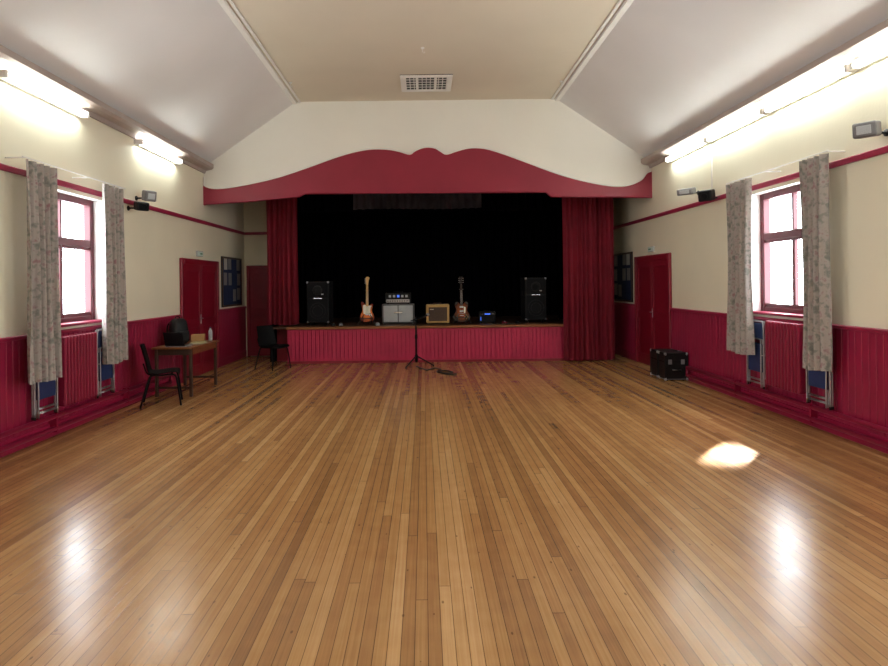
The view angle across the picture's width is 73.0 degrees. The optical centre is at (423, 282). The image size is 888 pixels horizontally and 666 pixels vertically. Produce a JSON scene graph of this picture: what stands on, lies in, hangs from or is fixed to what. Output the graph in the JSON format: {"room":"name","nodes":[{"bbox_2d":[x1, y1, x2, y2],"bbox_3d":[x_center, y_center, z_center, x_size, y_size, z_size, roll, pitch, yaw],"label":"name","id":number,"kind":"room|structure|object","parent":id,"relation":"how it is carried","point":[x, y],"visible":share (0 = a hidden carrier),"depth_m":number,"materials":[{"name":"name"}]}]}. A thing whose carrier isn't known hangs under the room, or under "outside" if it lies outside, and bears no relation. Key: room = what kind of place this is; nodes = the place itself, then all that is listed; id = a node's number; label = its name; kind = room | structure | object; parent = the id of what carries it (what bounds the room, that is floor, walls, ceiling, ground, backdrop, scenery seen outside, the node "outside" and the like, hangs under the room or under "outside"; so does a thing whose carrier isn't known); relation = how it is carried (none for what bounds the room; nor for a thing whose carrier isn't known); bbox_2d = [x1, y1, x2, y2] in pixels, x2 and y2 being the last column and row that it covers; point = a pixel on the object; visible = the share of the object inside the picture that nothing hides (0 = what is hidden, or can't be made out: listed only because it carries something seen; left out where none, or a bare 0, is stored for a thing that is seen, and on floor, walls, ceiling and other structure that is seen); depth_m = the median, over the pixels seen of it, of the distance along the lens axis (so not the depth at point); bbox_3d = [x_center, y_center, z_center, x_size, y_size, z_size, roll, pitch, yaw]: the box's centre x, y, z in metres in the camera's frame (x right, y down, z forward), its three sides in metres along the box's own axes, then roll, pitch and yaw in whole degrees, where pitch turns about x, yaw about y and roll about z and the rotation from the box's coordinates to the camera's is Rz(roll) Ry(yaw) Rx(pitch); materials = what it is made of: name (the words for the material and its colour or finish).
{"room":"community hall","nodes":[
{"label":"community hall","id":0,"kind":"room"},
{"bbox_2d":[0,80,244,337],"bbox_3d":[-4.314,-0.328,5.500,0.300,4.060,21.000,-1,0,0],"label":"wall","id":1,"kind":"structure","parent":0,"point":[32,127],"depth_m":8.27,"materials":[{"name":"beige paint"}]},
{"bbox_2d":[0,69,89,117],"bbox_3d":[-4.119,-2.036,6.550,0.129,0.080,1.460,-1,0,0],"label":"fluorescent light","id":2,"kind":"object","parent":1,"relation":"attached to","point":[6,77],"visible":1,"depth_m":6.42,"materials":[{"name":"white paint"}]},
{"bbox_2d":[5,156,125,188],"bbox_3d":[-4.069,-1.251,6.950,0.213,0.016,2.040,-1,0,0],"label":"rail","id":3,"kind":"object","parent":1,"relation":"attached to","point":[22,156],"visible":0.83,"depth_m":6.73,"materials":[{"name":"white metal"}]},
{"bbox_2d":[26,159,61,384],"bbox_3d":[-3.956,-0.102,6.220,0.122,2.260,0.520,-1,0,0],"label":"window curtain","id":4,"kind":"object","parent":3,"relation":"hanging from","point":[44,343],"visible":1,"depth_m":6.20,"materials":[{"name":"beige fabric"}]},
{"bbox_2d":[102,183,127,364],"bbox_3d":[-3.953,-0.103,7.670,0.117,2.260,0.540,-1,0,0],"label":"window curtain","id":5,"kind":"object","parent":3,"relation":"hanging from","point":[114,303],"visible":1,"depth_m":7.62,"materials":[{"name":"beige fabric"}]},
{"bbox_2d":[58,332,97,406],"bbox_3d":[-4.048,1.009,7.016,0.129,0.820,0.712,-1,0,0],"label":"radiator","id":6,"kind":"object","parent":1,"relation":"attached to","point":[78,382],"visible":0.97,"depth_m":6.92,"materials":[{"name":"metal"}]},
{"bbox_2d":[57,189,102,326],"bbox_3d":[-4.234,-0.284,7.125,0.280,1.571,1.350,-1,0,0],"label":"window","id":7,"kind":"structure","parent":1,"relation":"in","point":[92,244],"depth_m":7.71,"materials":[{"name":"red paint"}]},
{"bbox_2d":[0,373,172,452],"bbox_3d":[-4.067,1.534,2.331,0.077,0.210,14.641,-1,0,0],"label":"pipes","id":8,"kind":"object","parent":1,"relation":"attached to","point":[53,417],"visible":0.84,"depth_m":6.86,"materials":[{"name":"metal"}]},
{"bbox_2d":[31,380,55,419],"bbox_3d":[-4.068,0.999,6.430,0.045,0.855,0.406,-1,0,0],"label":"folding chair","id":9,"kind":"object","parent":8,"relation":"on","point":[32,410],"visible":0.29,"depth_m":6.26,"materials":[{"name":"metal"}]},
{"bbox_2d":[33,378,58,420],"bbox_3d":[-4.032,0.999,6.410,0.045,0.855,0.406,-1,0,0],"label":"folding chair","id":10,"kind":"object","parent":8,"relation":"on","point":[43,390],"visible":0.23,"depth_m":6.35,"materials":[{"name":"fabric"}]},
{"bbox_2d":[95,328,112,396],"bbox_3d":[-4.068,0.999,7.630,0.045,0.855,0.406,-1,0,0],"label":"folding chair","id":11,"kind":"object","parent":8,"relation":"on","point":[100,328],"visible":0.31,"depth_m":7.66,"materials":[{"name":"metal"}]},
{"bbox_2d":[97,329,114,398],"bbox_3d":[-4.032,0.999,7.610,0.045,0.855,0.406,-1,0,0],"label":"folding chair","id":12,"kind":"object","parent":8,"relation":"on","point":[104,371],"visible":0.53,"depth_m":7.50,"materials":[{"name":"fabric"}]},
{"bbox_2d":[0,44,213,173],"bbox_3d":[-4.091,-2.166,3.200,0.190,0.170,16.400,-1,0,0],"label":"trim","id":13,"kind":"structure","parent":1,"relation":"attached to","point":[16,65],"depth_m":7.35,"materials":[{"name":"beige paint"}]},
{"bbox_2d":[0,306,246,457],"bbox_3d":[-4.124,1.117,4.450,0.045,1.165,18.900,-1,0,0],"label":"wainscoting","id":14,"kind":"structure","parent":1,"relation":"attached to","point":[15,389],"depth_m":7.79,"materials":[{"name":"paint"}]},
{"bbox_2d":[0,163,266,234],"bbox_3d":[-3.744,-1.148,4.450,0.860,0.065,18.900,-1,0,0],"label":"trim","id":15,"kind":"structure","parent":1,"relation":"attached to","point":[3,167],"depth_m":8.41,"materials":[{"name":"paint"}]},
{"bbox_2d":[127,201,148,210],"bbox_3d":[-4.026,-1.082,8.476,0.289,0.138,0.199,-1,0,21],"label":"wall speaker","id":16,"kind":"object","parent":1,"relation":"attached to","point":[140,206],"visible":1,"depth_m":8.41,"materials":[{"name":"black plastic"}]},
{"bbox_2d":[135,190,156,201],"bbox_3d":[-4.029,-1.262,8.716,0.288,0.165,0.198,-1,0,20],"label":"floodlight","id":17,"kind":"object","parent":1,"relation":"attached to","point":[147,195],"visible":1,"depth_m":8.65,"materials":[{"name":"grey plastic"}]},
{"bbox_2d":[134,139,182,163],"bbox_3d":[-4.119,-2.036,9.370,0.129,0.080,1.460,-1,0,0],"label":"fluorescent light","id":18,"kind":"object","parent":1,"relation":"attached to","point":[141,143],"visible":1,"depth_m":9.20,"materials":[{"name":"white paint"}]},
{"bbox_2d":[179,258,219,382],"bbox_3d":[-4.105,0.634,11.125,0.093,2.130,1.850,-1,0,0],"label":"door","id":19,"kind":"structure","parent":1,"relation":"in","point":[199,279],"depth_m":11.08,"materials":[{"name":"red paint"}]},
{"bbox_2d":[196,251,202,256],"bbox_3d":[-4.149,-0.540,11.100,0.035,0.100,0.280,-1,0,0],"label":"exit sign","id":20,"kind":"object","parent":1,"relation":"attached to","point":[198,253],"visible":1,"depth_m":11.05,"materials":[{"name":"plastic"}]},
{"bbox_2d":[221,256,241,306],"bbox_3d":[-4.143,-0.025,12.950,0.034,1.050,1.300,-1,0,0],"label":"notice board","id":21,"kind":"object","parent":1,"relation":"attached to","point":[231,268],"visible":1,"depth_m":12.89,"materials":[{"name":"blue fabric"}]},
{"bbox_2d":[243,201,277,361],"bbox_3d":[-3.682,-0.181,14.400,0.960,3.750,3.200,-1,0,0],"label":"wall","id":22,"kind":"structure","parent":0,"point":[255,220],"depth_m":13.90,"materials":[{"name":"beige paint"}]},
{"bbox_2d":[246,265,269,356],"bbox_3d":[-3.695,0.644,13.857,0.795,2.100,0.084,-1,0,0],"label":"door","id":23,"kind":"structure","parent":22,"relation":"in","point":[256,276],"depth_m":13.86,"materials":[{"name":"red paint"}]},
{"bbox_2d":[266,198,298,324],"bbox_3d":[-3.007,-0.579,12.720,0.694,2.950,0.149,-1,0,0],"label":"stage curtain","id":24,"kind":"object","parent":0,"point":[281,214],"depth_m":12.73,"materials":[{"name":"red fabric"}]},
{"bbox_2d":[204,99,650,187],"bbox_3d":[0.059,-2.621,11.475,8.500,1.700,0.150,-1,0,0],"label":"wall","id":25,"kind":"structure","parent":0,"point":[548,134],"depth_m":11.40,"materials":[{"name":"paint"}]},
{"bbox_2d":[203,146,651,204],"bbox_3d":[0.058,-2.058,11.372,8.515,1.060,0.056,-1,0,0],"label":"trim pelmet","id":26,"kind":"structure","parent":25,"relation":"attached to","point":[427,169],"depth_m":11.36,"materials":[{"name":"paint"}]},
{"bbox_2d":[0,354,887,665],"bbox_3d":[0.111,1.709,5.500,9.100,0.120,21.600,-1,0,0],"label":"floor","id":27,"kind":"structure","parent":0,"point":[614,512],"depth_m":4.08,"materials":[{"name":"brown wood"}]},
{"bbox_2d":[140,343,182,408],"bbox_3d":[-3.684,1.275,8.413,0.546,0.844,0.486,-1,0,-20],"label":"chair","id":28,"kind":"object","parent":27,"relation":"on","point":[152,372],"visible":1,"depth_m":8.41,"materials":[{"name":"black plastic"}]},
{"bbox_2d":[151,340,219,396],"bbox_3d":[-3.724,1.325,9.460,0.620,0.740,1.160,-1,0,0],"label":"wooden table","id":29,"kind":"object","parent":27,"relation":"on","point":[196,348],"visible":0.88,"depth_m":8.93,"materials":[{"name":"brown wood"}]},
{"bbox_2d":[166,316,189,343],"bbox_3d":[-3.837,0.735,9.363,0.302,0.443,0.300,-1,0,30],"label":"backpack","id":30,"kind":"object","parent":29,"relation":"on","point":[179,325],"visible":0.7,"depth_m":9.29,"materials":[{"name":"fabric"}]},
{"bbox_2d":[163,333,192,346],"bbox_3d":[-3.695,0.844,9.012,0.320,0.222,0.278,-1,0,10],"label":"laptop","id":31,"kind":"object","parent":29,"relation":"on","point":[170,339],"visible":1,"depth_m":8.91,"materials":[{"name":"grey plastic"}]},
{"bbox_2d":[191,334,205,341],"bbox_3d":[-3.709,0.899,9.860,0.200,0.112,0.180,-1,0,-11],"label":"cardboard box","id":32,"kind":"object","parent":29,"relation":"on","point":[194,337],"visible":0.91,"depth_m":9.78,"materials":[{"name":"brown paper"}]},
{"bbox_2d":[190,341,207,343],"bbox_3d":[-3.559,0.943,9.460,0.250,0.019,0.326,-1,0,-6],"label":"paper stack","id":33,"kind":"object","parent":29,"relation":"on","point":[195,342],"visible":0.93,"depth_m":9.42,"materials":[{"name":"beige paper"}]},
{"bbox_2d":[208,327,212,340],"bbox_3d":[-3.530,0.840,9.920,0.066,0.225,0.064,-1,0,0],"label":"water bottle","id":34,"kind":"object","parent":29,"relation":"on","point":[210,333],"visible":1,"depth_m":9.90,"materials":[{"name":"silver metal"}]},
{"bbox_2d":[255,325,290,370],"bbox_3d":[-2.981,1.267,11.812,0.546,0.844,0.486,-1,0,35],"label":"chair","id":35,"kind":"object","parent":27,"relation":"on","point":[266,339],"visible":1,"depth_m":11.87,"materials":[{"name":"black plastic"}]},
{"bbox_2d":[405,313,433,368],"bbox_3d":[-0.142,1.125,11.944,0.616,1.054,0.589,-1,0,-14],"label":"microphone stand","id":36,"kind":"object","parent":27,"relation":"on","point":[416,357],"visible":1,"depth_m":11.86,"materials":[{"name":"black metal"}]},
{"bbox_2d":[416,366,456,374],"bbox_3d":[0.225,1.634,11.271,0.309,0.024,1.289,-1,0,-28],"label":"microphone cable","id":37,"kind":"object","parent":27,"relation":"on","point":[440,370],"visible":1,"depth_m":11.12,"materials":[{"name":"black rubber"}]},
{"bbox_2d":[273,315,600,363],"bbox_3d":[0.265,1.267,14.220,6.880,0.760,3.540,-1,0,0],"label":"stage platform","id":38,"kind":"object","parent":27,"relation":"on","point":[317,343],"visible":0.88,"depth_m":12.48,"materials":[{"name":"red wood"}]},
{"bbox_2d":[306,281,333,324],"bbox_3d":[-2.276,0.441,13.140,0.498,0.951,0.439,-1,0,5],"label":"speaker","id":39,"kind":"object","parent":38,"relation":"on","point":[319,293],"visible":1,"depth_m":12.93,"materials":[{"name":"black fabric"}]},
{"bbox_2d":[357,277,375,324],"bbox_3d":[-1.236,0.381,13.020,0.396,1.036,0.415,-1,0,0],"label":"electric guitar","id":40,"kind":"object","parent":38,"relation":"on","point":[366,315],"visible":1,"depth_m":13.00,"materials":[{"name":"orange paint"}]},
{"bbox_2d":[382,303,414,323],"bbox_3d":[-0.562,0.677,13.192,0.708,0.440,0.336,-1,0,0],"label":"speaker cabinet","id":41,"kind":"object","parent":38,"relation":"on","point":[404,312],"visible":0.99,"depth_m":13.03,"materials":[{"name":"grey fabric"}]},
{"bbox_2d":[385,291,410,303],"bbox_3d":[-0.566,0.319,13.187,0.560,0.276,0.306,-1,0,0],"label":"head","id":42,"kind":"object","parent":41,"relation":"on","point":[393,297],"visible":1,"depth_m":13.05},
{"bbox_2d":[426,303,448,323],"bbox_3d":[0.298,0.659,13.145,0.500,0.454,0.251,-1,0,-2],"label":"amplifier","id":43,"kind":"object","parent":38,"relation":"on","point":[438,312],"visible":0.99,"depth_m":13.03,"materials":[{"name":"brown fabric"}]},
{"bbox_2d":[453,277,470,323],"bbox_3d":[0.814,0.364,13.040,0.396,1.021,0.415,-1,0,0],"label":"electric guitar","id":44,"kind":"object","parent":38,"relation":"on","point":[461,315],"visible":1,"depth_m":13.02,"materials":[{"name":"paint"}]},
{"bbox_2d":[478,310,495,322],"bbox_3d":[1.379,0.736,13.139,0.360,0.276,0.241,-1,0,0],"label":"amplifier","id":45,"kind":"object","parent":38,"relation":"on","point":[485,316],"visible":0.98,"depth_m":13.03,"materials":[{"name":"black plastic"}]},
{"bbox_2d":[520,277,546,322],"bbox_3d":[2.405,0.370,13.191,0.478,0.981,0.439,-1,0,-5],"label":"speaker","id":46,"kind":"object","parent":38,"relation":"on","point":[533,290],"visible":1,"depth_m":12.98,"materials":[{"name":"black fabric"}]},
{"bbox_2d":[650,348,679,377],"bbox_3d":[4.122,1.369,10.257,0.402,0.464,0.356,-1,0,0],"label":"flight case","id":47,"kind":"object","parent":27,"relation":"on","point":[654,370],"visible":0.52,"depth_m":10.25,"materials":[{"name":"black plastic"}]},
{"bbox_2d":[658,351,688,380],"bbox_3d":[4.122,1.369,9.912,0.402,0.464,0.306,-1,0,0],"label":"flight case","id":48,"kind":"object","parent":27,"relation":"on","point":[672,365],"visible":1,"depth_m":9.80,"materials":[{"name":"black plastic"}]},
{"bbox_2d":[0,0,887,161],"bbox_3d":[0.055,-2.941,3.280,8.500,1.380,16.560,-1,0,0],"label":"ceiling","id":49,"kind":"structure","parent":0,"point":[183,70],"depth_m":8.04,"materials":[{"name":"white paint"}]},
{"bbox_2d":[217,0,633,103],"bbox_3d":[0.039,-3.447,3.200,5.070,0.043,16.400,-1,0,0],"label":"trim","id":50,"kind":"structure","parent":49,"relation":"attached to","point":[223,3],"depth_m":8.68,"materials":[{"name":"white paint"}]},
{"bbox_2d":[400,74,452,91],"bbox_3d":[0.039,-3.456,10.390,0.880,0.030,0.820,-1,0,0],"label":"ceiling vent","id":51,"kind":"object","parent":49,"relation":"in","point":[415,82],"depth_m":10.34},
{"bbox_2d":[562,197,614,360],"bbox_3d":[3.387,-0.271,12.351,1.060,3.720,0.180,-1,0,0],"label":"stage curtain","id":52,"kind":"object","parent":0,"point":[588,230],"depth_m":12.35,"materials":[{"name":"red fabric"}]},
{"bbox_2d":[613,57,887,328],"bbox_3d":[4.485,-0.434,5.500,0.300,4.060,21.000,-1,0,0],"label":"wall","id":53,"kind":"structure","parent":0,"point":[695,238],"depth_m":7.07,"materials":[{"name":"beige paint"}]},
{"bbox_2d":[614,252,632,301],"bbox_3d":[4.321,-0.127,13.075,0.034,1.050,1.250,-1,0,0],"label":"notice board","id":54,"kind":"object","parent":53,"relation":"attached to","point":[623,262],"visible":0.82,"depth_m":12.97,"materials":[{"name":"blue fabric"}]},
{"bbox_2d":[648,246,654,251],"bbox_3d":[4.315,-0.642,11.400,0.035,0.100,0.280,-1,0,0],"label":"exit sign","id":55,"kind":"object","parent":53,"relation":"attached to","point":[652,248],"visible":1,"depth_m":11.34,"materials":[{"name":"plastic"}]},
{"bbox_2d":[634,253,671,365],"bbox_3d":[4.299,0.533,11.375,0.093,2.130,1.750,-1,0,0],"label":"door","id":56,"kind":"structure","parent":53,"relation":"in","point":[652,273],"depth_m":11.34,"materials":[{"name":"red paint"}]},
{"bbox_2d":[677,187,697,195],"bbox_3d":[4.171,-1.440,9.470,0.251,0.118,0.279,-1,0,-40],"label":"floodlight","id":57,"kind":"object","parent":53,"relation":"attached to","point":[686,191],"visible":0.94,"depth_m":9.39,"materials":[{"name":"grey plastic"}]},
{"bbox_2d":[665,138,711,161],"bbox_3d":[4.249,-2.136,9.700,0.129,0.080,1.460,-1,0,0],"label":"fluorescent light","id":58,"kind":"object","parent":53,"relation":"attached to","point":[702,143],"visible":0.83,"depth_m":9.59,"materials":[{"name":"white paint"}]},
{"bbox_2d":[698,189,718,201],"bbox_3d":[4.179,-1.280,8.785,0.261,0.179,0.249,-1,0,-40],"label":"wall speaker","id":59,"kind":"object","parent":53,"relation":"attached to","point":[704,195],"visible":1,"depth_m":8.72,"materials":[{"name":"black plastic"}]},
{"bbox_2d":[711,149,712,188],"bbox_3d":[4.308,-1.677,8.980,0.014,0.650,0.016,-1,0,0],"label":"conduit","id":60,"kind":"object","parent":53,"relation":"attached to","point":[711,149],"visible":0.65,"depth_m":8.98,"materials":[{"name":"white paint"}]},
{"bbox_2d":[706,108,770,141],"bbox_3d":[4.249,-2.136,8.190,0.129,0.080,1.460,-1,0,0],"label":"fluorescent light","id":61,"kind":"object","parent":53,"relation":"attached to","point":[759,114],"visible":0.84,"depth_m":8.08,"materials":[{"name":"white paint"}]},
{"bbox_2d":[613,145,887,229],"bbox_3d":[4.055,-1.241,4.450,0.540,0.065,18.900,-1,0,0],"label":"trim","id":62,"kind":"structure","parent":53,"relation":"attached to","point":[882,150],"depth_m":7.30,"materials":[{"name":"paint"}]},
{"bbox_2d":[614,302,887,453],"bbox_3d":[4.330,1.016,4.450,0.045,1.165,18.900,-1,0,0],"label":"wainscoting","id":63,"kind":"structure","parent":53,"relation":"attached to","point":[860,354],"depth_m":6.86,"materials":[{"name":"paint"}]},
{"bbox_2d":[641,19,887,167],"bbox_3d":[4.218,-2.266,3.200,0.190,0.170,16.400,-1,0,0],"label":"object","id":64,"kind":"structure","parent":53,"relation":"attached to","point":[875,38],"depth_m":6.92,"materials":[{"name":"beige paint"}]},
{"bbox_2d":[751,181,802,317],"bbox_3d":[4.406,-0.387,7.275,0.280,1.571,1.350,-1,0,0],"label":"window","id":65,"kind":"structure","parent":53,"relation":"in","point":[761,237],"depth_m":7.87,"materials":[{"name":"red paint"}]},
{"bbox_2d":[765,320,805,393],"bbox_3d":[4.250,0.889,7.076,0.129,0.860,0.752,-1,0,0],"label":"radiator","id":66,"kind":"object","parent":53,"relation":"attached to","point":[783,340],"visible":0.99,"depth_m":6.97,"materials":[{"name":"metal"}]},
{"bbox_2d":[726,150,845,183],"bbox_3d":[4.218,-1.351,7.140,0.213,0.016,2.060,-1,0,0],"label":"rail","id":67,"kind":"object","parent":53,"relation":"attached to","point":[826,150],"visible":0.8,"depth_m":6.95,"materials":[{"name":"white metal"}]},
{"bbox_2d":[726,178,754,354],"bbox_3d":[4.136,-0.200,7.860,0.117,2.260,0.560,-1,0,0],"label":"window curtain","id":68,"kind":"object","parent":67,"relation":"hanging from","point":[740,319],"visible":1,"depth_m":7.78,"materials":[{"name":"beige fabric"}]},
{"bbox_2d":[799,153,832,372],"bbox_3d":[4.133,-0.200,6.350,0.122,2.260,0.420,-1,0,0],"label":"window curtain","id":69,"kind":"object","parent":67,"relation":"hanging from","point":[813,172],"visible":1,"depth_m":6.29,"materials":[{"name":"beige fabric"}]},
{"bbox_2d":[686,366,887,448],"bbox_3d":[4.283,1.434,2.381,0.077,0.210,14.741,-1,0,0],"label":"pipes","id":70,"kind":"object","parent":53,"relation":"attached to","point":[814,409],"visible":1,"depth_m":6.76,"materials":[{"name":"metal"}]},
{"bbox_2d":[746,320,764,388],"bbox_3d":[4.235,0.900,7.680,0.045,0.855,0.406,-1,0,0],"label":"folding chair","id":71,"kind":"object","parent":70,"relation":"on","point":[757,361],"visible":0.7,"depth_m":7.59,"materials":[{"name":"fabric"}]},
{"bbox_2d":[748,320,765,387],"bbox_3d":[4.271,0.899,7.700,0.045,0.855,0.406,-1,0,0],"label":"folding chair","id":72,"kind":"object","parent":70,"relation":"on","point":[759,320],"visible":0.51,"depth_m":7.61,"materials":[{"name":"metal"}]},
{"bbox_2d":[806,369,831,409],"bbox_3d":[4.235,0.900,6.460,0.045,0.855,0.406,-1,0,0],"label":"folding chair","id":73,"kind":"object","parent":70,"relation":"on","point":[819,379],"visible":0.29,"depth_m":6.41,"materials":[{"name":"fabric"}]},
{"bbox_2d":[808,335,833,409],"bbox_3d":[4.271,0.899,6.480,0.045,0.855,0.406,-1,0,0],"label":"folding chair","id":74,"kind":"object","parent":70,"relation":"on","point":[832,384],"visible":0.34,"depth_m":6.29,"materials":[{"name":"metal"}]},
{"bbox_2d":[763,64,858,112],"bbox_3d":[4.249,-2.136,6.680,0.129,0.080,1.460,-1,0,0],"label":"fluorescent light","id":75,"kind":"object","parent":53,"relation":"attached to","point":[845,71],"visible":0.86,"depth_m":6.55,"materials":[{"name":"white paint"}]},
{"bbox_2d":[850,45,887,69],"bbox_3d":[4.249,-2.136,5.170,0.129,0.080,1.460,-1,0,0],"label":"fluorescent light","id":76,"kind":"object","parent":53,"relation":"attached to","point":[881,53],"visible":1,"depth_m":5.69,"materials":[{"name":"white paint"}]},
{"bbox_2d":[852,120,887,138],"bbox_3d":[4.173,-1.430,5.598,0.277,0.161,0.244,-1,0,-40],"label":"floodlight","id":77,"kind":"object","parent":53,"relation":"attached to","point":[873,128],"visible":1,"depth_m":5.54,"materials":[{"name":"grey plastic"}]},
{"bbox_3d":[0.064,-2.151,13.775,8.500,0.100,4.450,-1,0,0],"label":"ceiling","id":78,"kind":"structure","parent":0,"visible":0},
{"bbox_2d":[297,193,561,212],"bbox_3d":[0.228,-1.818,12.914,6.700,0.550,0.234,-1,0,0],"label":"curtain","id":79,"kind":"object","parent":78,"relation":"hanging from","point":[443,202],"visible":0.62,"depth_m":12.95,"materials":[{"name":"black fabric"}]}
]}

